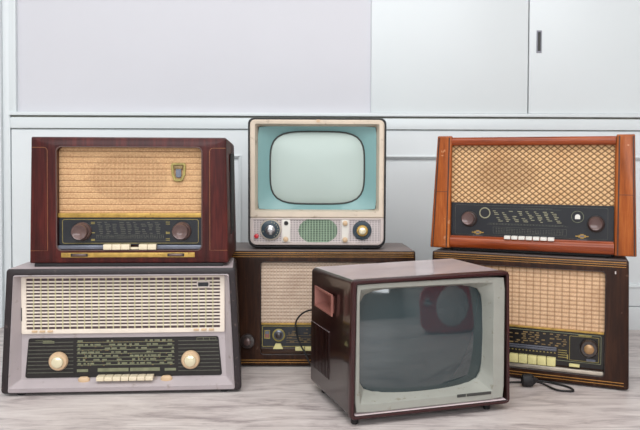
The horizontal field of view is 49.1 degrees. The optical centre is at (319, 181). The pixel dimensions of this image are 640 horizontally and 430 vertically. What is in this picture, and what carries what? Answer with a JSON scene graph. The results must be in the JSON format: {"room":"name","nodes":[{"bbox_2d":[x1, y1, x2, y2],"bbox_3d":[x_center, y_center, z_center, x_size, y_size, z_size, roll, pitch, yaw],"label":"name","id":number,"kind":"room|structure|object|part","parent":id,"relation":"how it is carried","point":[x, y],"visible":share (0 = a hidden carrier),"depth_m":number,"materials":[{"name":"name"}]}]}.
{"room":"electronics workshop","nodes":[
{"label":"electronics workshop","id":0,"kind":"room"},
{"bbox_2d":[0,327,639,429],"bbox_3d":[-0.002,0.601,0.031,5.000,0.050,5.030,0,2,0],"label":"floor","id":1,"kind":"structure","parent":0,"point":[269,397],"depth_m":1.63,"materials":[{"name":"grey wood"}]},
{"bbox_2d":[1,258,241,394],"bbox_3d":[-0.496,0.370,1.825,0.588,0.316,0.189,0,2,-4],"label":"radio","id":2,"kind":"object","parent":1,"relation":"on","point":[98,328],"visible":0.98,"depth_m":1.75,"materials":[{"name":"grey plastic"}]},
{"bbox_3d":[-0.652,0.449,1.743,0.046,0.046,0.013,0,2,-4],"label":"knob","id":3,"kind":"part","parent":2,"relation":"part of","materials":[{"name":"beige plastic"}]},
{"bbox_2d":[21,275,224,333],"bbox_3d":[-0.491,0.308,1.755,0.501,0.143,0.006,0,2,-4],"label":"grille","id":4,"kind":"object","parent":2,"relation":"attached to","point":[50,304],"depth_m":1.75,"materials":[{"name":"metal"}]},
{"bbox_2d":[77,339,175,371],"bbox_3d":[-0.486,0.438,1.760,0.245,0.080,0.001,0,2,-4],"label":"print","id":5,"kind":"object","parent":2,"relation":"attached to","point":[169,340],"depth_m":1.76},
{"bbox_2d":[30,137,235,266],"bbox_3d":[-0.481,0.049,1.843,0.505,0.324,0.212,0,2,-3],"label":"radio","id":6,"kind":"object","parent":2,"relation":"on","point":[96,201],"visible":1,"depth_m":1.76,"materials":[{"name":"brown wood"}]},
{"bbox_3d":[-0.596,0.125,1.752,0.046,0.046,0.009,0,2,-3],"label":"knob","id":7,"kind":"part","parent":6,"relation":"part of","materials":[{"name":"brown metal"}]},
{"bbox_3d":[-0.480,0.184,1.752,0.330,0.012,0.004,0,2,-3],"label":"gold plate","id":8,"kind":"part","parent":6,"relation":"part of","materials":[{"name":"gold metal"}]},
{"bbox_2d":[95,222,163,240],"bbox_3d":[-0.474,0.123,1.762,0.182,0.051,0.002,0,2,-3],"label":"print","id":9,"kind":"object","parent":6,"relation":"attached to","point":[97,222],"depth_m":1.76},
{"bbox_3d":[-0.348,0.125,1.765,0.046,0.046,0.009,0,2,-3],"label":"knob","id":10,"kind":"part","parent":6,"relation":"part of","materials":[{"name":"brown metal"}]},
{"bbox_3d":[-0.327,0.450,1.766,0.046,0.046,0.013,0,2,-4],"label":"knob","id":11,"kind":"part","parent":2,"relation":"part of","materials":[{"name":"beige plastic"}]},
{"bbox_3d":[-0.294,0.260,1.764,0.026,0.011,0.001,0,2,-4],"label":"plate","id":12,"kind":"part","parent":2,"relation":"part of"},
{"label":"name plate","id":13,"kind":"part","parent":2,"relation":"part of","materials":[{"name":"white plastic"}]},
{"bbox_2d":[231,242,414,364],"bbox_3d":[-0.002,0.358,2.072,0.548,0.330,0.231,0,2,0],"label":"radio","id":14,"kind":"object","parent":1,"relation":"on","point":[275,284],"visible":0.53,"depth_m":1.98,"materials":[{"name":"brown wood"}]},
{"bbox_3d":[-0.204,0.450,1.968,0.043,0.043,0.010,0,2,-1],"label":"knob","id":15,"kind":"part","parent":14,"relation":"part of","materials":[{"name":"brown plastic"}]},
{"bbox_3d":[-0.117,0.435,1.980,0.036,0.036,0.005,0,2,-1],"label":"dial knob","id":16,"kind":"part","parent":14,"relation":"part of","materials":[{"name":"metal"}]},
{"bbox_2d":[286,329,310,342],"bbox_3d":[-0.002,0.438,1.983,0.188,0.038,0.001,0,2,-1],"label":"print","id":17,"kind":"object","parent":14,"relation":"on","point":[292,334],"depth_m":1.98},
{"bbox_2d":[295,309,311,364],"bbox_3d":[-0.012,0.440,1.927,0.131,0.174,0.014,1,2,29],"label":"power cord","id":18,"kind":"object","parent":14,"relation":"hanging from","point":[302,313],"visible":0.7,"depth_m":1.95,"materials":[{"name":"black rubber"}]},
{"bbox_2d":[248,118,385,248],"bbox_3d":[-0.009,0.005,2.064,0.393,0.374,0.214,0,2,0],"label":"television","id":19,"kind":"object","parent":14,"relation":"on","point":[313,182],"visible":1,"depth_m":2.00,"materials":[{"name":"beige plastic"}]},
{"bbox_3d":[-0.009,0.141,1.990,0.363,0.066,0.004,0,2,0],"label":"panel","id":20,"kind":"part","parent":19,"relation":"part of","materials":[{"name":"white plastic"}]},
{"bbox_2d":[311,258,509,424],"bbox_3d":[0.213,0.369,1.716,0.412,0.328,0.294,0,2,-17],"label":"television","id":21,"kind":"object","parent":1,"relation":"on","point":[421,336],"visible":1,"depth_m":1.60,"materials":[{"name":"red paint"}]},
{"bbox_3d":[0.023,0.287,1.693,0.036,0.051,0.132,0,2,-17],"label":"carrying handle","id":22,"kind":"part","parent":21,"relation":"part of","materials":[{"name":"pink plastic"}]},
{"bbox_2d":[457,391,490,397],"bbox_3d":[0.356,0.491,1.615,0.088,0.006,0.002,0,2,-17],"label":"vent","id":23,"kind":"object","parent":21,"relation":"attached to","point":[460,394],"depth_m":1.62,"materials":[{"name":"grey plastic"}]},
{"bbox_2d":[432,247,628,389],"bbox_3d":[0.581,0.361,1.951,0.511,0.334,0.213,1,2,22],"label":"radio","id":24,"kind":"object","parent":1,"relation":"on","point":[569,314],"visible":0.61,"depth_m":1.83,"materials":[{"name":"brown wood"}]},
{"bbox_2d":[430,134,636,257],"bbox_3d":[0.589,0.035,1.946,0.527,0.319,0.212,1,2,21],"label":"radio","id":25,"kind":"object","parent":24,"relation":"on","point":[562,195],"visible":1,"depth_m":1.86,"materials":[{"name":"brown wood"}]},
{"bbox_3d":[0.410,0.103,1.924,0.043,0.043,0.010,1,2,21],"label":"knob","id":26,"kind":"part","parent":25,"relation":"part of","materials":[{"name":"plastic"}]},
{"bbox_2d":[494,211,559,222],"bbox_3d":[0.552,0.095,1.872,0.177,0.029,0.001,1,2,22],"label":"print","id":27,"kind":"object","parent":25,"relation":"attached to","point":[509,211],"depth_m":1.87},
{"bbox_3d":[0.557,0.154,1.866,0.417,0.005,0.012,1,2,21],"label":"button rail","id":28,"kind":"part","parent":25,"relation":"part of","materials":[{"name":"orange wood"}]},
{"bbox_3d":[0.557,0.170,1.867,0.419,0.031,0.023,1,2,21],"label":"rail","id":29,"kind":"part","parent":25,"relation":"part of","materials":[{"name":"orange wood"}]},
{"bbox_3d":[0.558,-0.107,1.861,0.419,0.022,0.022,1,2,21],"label":"rail","id":30,"kind":"part","parent":25,"relation":"part of","materials":[{"name":"orange wood"}]},
{"bbox_3d":[0.712,0.110,1.805,0.043,0.043,0.010,1,2,21],"label":"knob","id":31,"kind":"part","parent":25,"relation":"part of","materials":[{"name":"plastic"}]},
{"bbox_2d":[509,331,566,346],"bbox_3d":[0.515,0.417,1.887,0.285,0.033,0.002,1,2,22],"label":"print","id":32,"kind":"object","parent":24,"relation":"on","point":[564,340],"depth_m":1.86},
{"bbox_2d":[569,363,579,367],"bbox_3d":[0.663,0.480,1.825,0.026,0.008,0.009,1,2,22],"label":"switch","id":33,"kind":"object","parent":24,"relation":"attached to","point":[571,365],"depth_m":1.82,"materials":[{"name":"beige plastic"}]},
{"bbox_3d":[0.694,0.432,1.805,0.046,0.046,0.016,1,2,22],"label":"knob","id":34,"kind":"part","parent":24,"relation":"part of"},
{"bbox_2d":[510,374,574,391],"bbox_3d":[0.543,0.514,1.823,0.221,0.034,0.074,1,2,14],"label":"power cord","id":35,"kind":"object","parent":1,"relation":"on","point":[527,380],"visible":0.91,"depth_m":1.80,"materials":[{"name":"black rubber"}]},
{"bbox_2d":[11,0,639,305],"bbox_3d":[0.003,-0.788,2.458,5.000,2.600,0.105,0,2,0],"label":"wall","id":36,"kind":"structure","parent":0,"point":[225,56],"depth_m":2.43,"materials":[{"name":"white paint"}]},
{"bbox_2d":[0,0,4,327],"bbox_3d":[-1.198,-0.791,2.418,0.198,2.600,0.040,0,2,0],"label":"trim","id":37,"kind":"structure","parent":36,"relation":"attached to","point":[2,298],"depth_m":2.43,"materials":[{"name":"white paint"}]},
{"bbox_2d":[2,0,12,296],"bbox_3d":[-1.086,-0.791,2.426,0.024,2.600,0.024,0,2,0],"label":"trim","id":38,"kind":"structure","parent":36,"relation":"attached to","point":[7,133],"depth_m":2.43,"materials":[{"name":"white paint"}]},
{"bbox_2d":[9,0,17,111],"bbox_3d":[-1.060,-1.166,2.413,0.023,1.850,0.030,0,2,0],"label":"trim","id":39,"kind":"structure","parent":36,"relation":"attached to","point":[13,43],"depth_m":2.42,"materials":[{"name":"white paint"}]},
{"bbox_3d":[-0.622,0.135,2.437,0.698,0.457,0.015,0,2,0],"label":"panel moulding","id":40,"kind":"part","parent":36,"relation":"part of","materials":[{"name":"white paint"}]},
{"bbox_2d":[9,112,639,118],"bbox_3d":[0.713,-0.228,2.434,3.576,0.011,0.038,0,2,0],"label":"trim","id":41,"kind":"structure","parent":36,"relation":"attached to","point":[10,113],"depth_m":2.42,"materials":[{"name":"white paint"}]},
{"bbox_2d":[12,128,636,130],"bbox_3d":[0.714,-0.176,2.446,3.573,0.006,0.016,0,2,0],"label":"trim","id":42,"kind":"structure","parent":36,"relation":"attached to","point":[12,128],"depth_m":2.44,"materials":[{"name":"white paint"}]},
{"bbox_2d":[10,117,639,130],"bbox_3d":[0.714,-0.197,2.438,3.573,0.038,0.031,0,2,0],"label":"trim","id":43,"kind":"structure","parent":36,"relation":"attached to","point":[15,122],"depth_m":2.42,"materials":[{"name":"white paint"}]},
{"bbox_3d":[0.715,0.130,2.439,3.570,0.605,0.010,0,2,0],"label":"wainscot frame","id":44,"kind":"part","parent":36,"relation":"part of","materials":[{"name":"white paint"}]},
{"bbox_2d":[371,0,528,113],"bbox_3d":[0.451,-1.155,2.412,0.541,1.839,0.025,0,2,0],"label":"door","id":45,"kind":"structure","parent":36,"relation":"in","point":[428,56],"depth_m":2.42,"materials":[{"name":"white paint"}]},
{"bbox_3d":[0.547,0.140,2.437,1.505,0.457,0.015,0,2,0],"label":"panel moulding","id":46,"kind":"part","parent":36,"relation":"part of","materials":[{"name":"white paint"}]},
{"bbox_2d":[527,0,639,113],"bbox_3d":[1.140,-1.153,2.410,0.829,1.839,0.028,0,2,0],"label":"door","id":47,"kind":"structure","parent":36,"relation":"in","point":[584,55],"depth_m":2.42,"materials":[{"name":"white paint"}]},
{"bbox_3d":[0.756,-0.482,2.416,0.018,0.077,0.003,0,2,0],"label":"handle","id":48,"kind":"part","parent":47,"relation":"part of","materials":[{"name":"grey metal"}]},
{"bbox_2d":[629,306,639,329],"bbox_3d":[0.712,0.476,2.444,3.572,0.080,0.018,0,2,0],"label":"baseboard","id":49,"kind":"structure","parent":36,"relation":"attached to","point":[634,311],"depth_m":2.44,"materials":[{"name":"white paint"}]}
]}

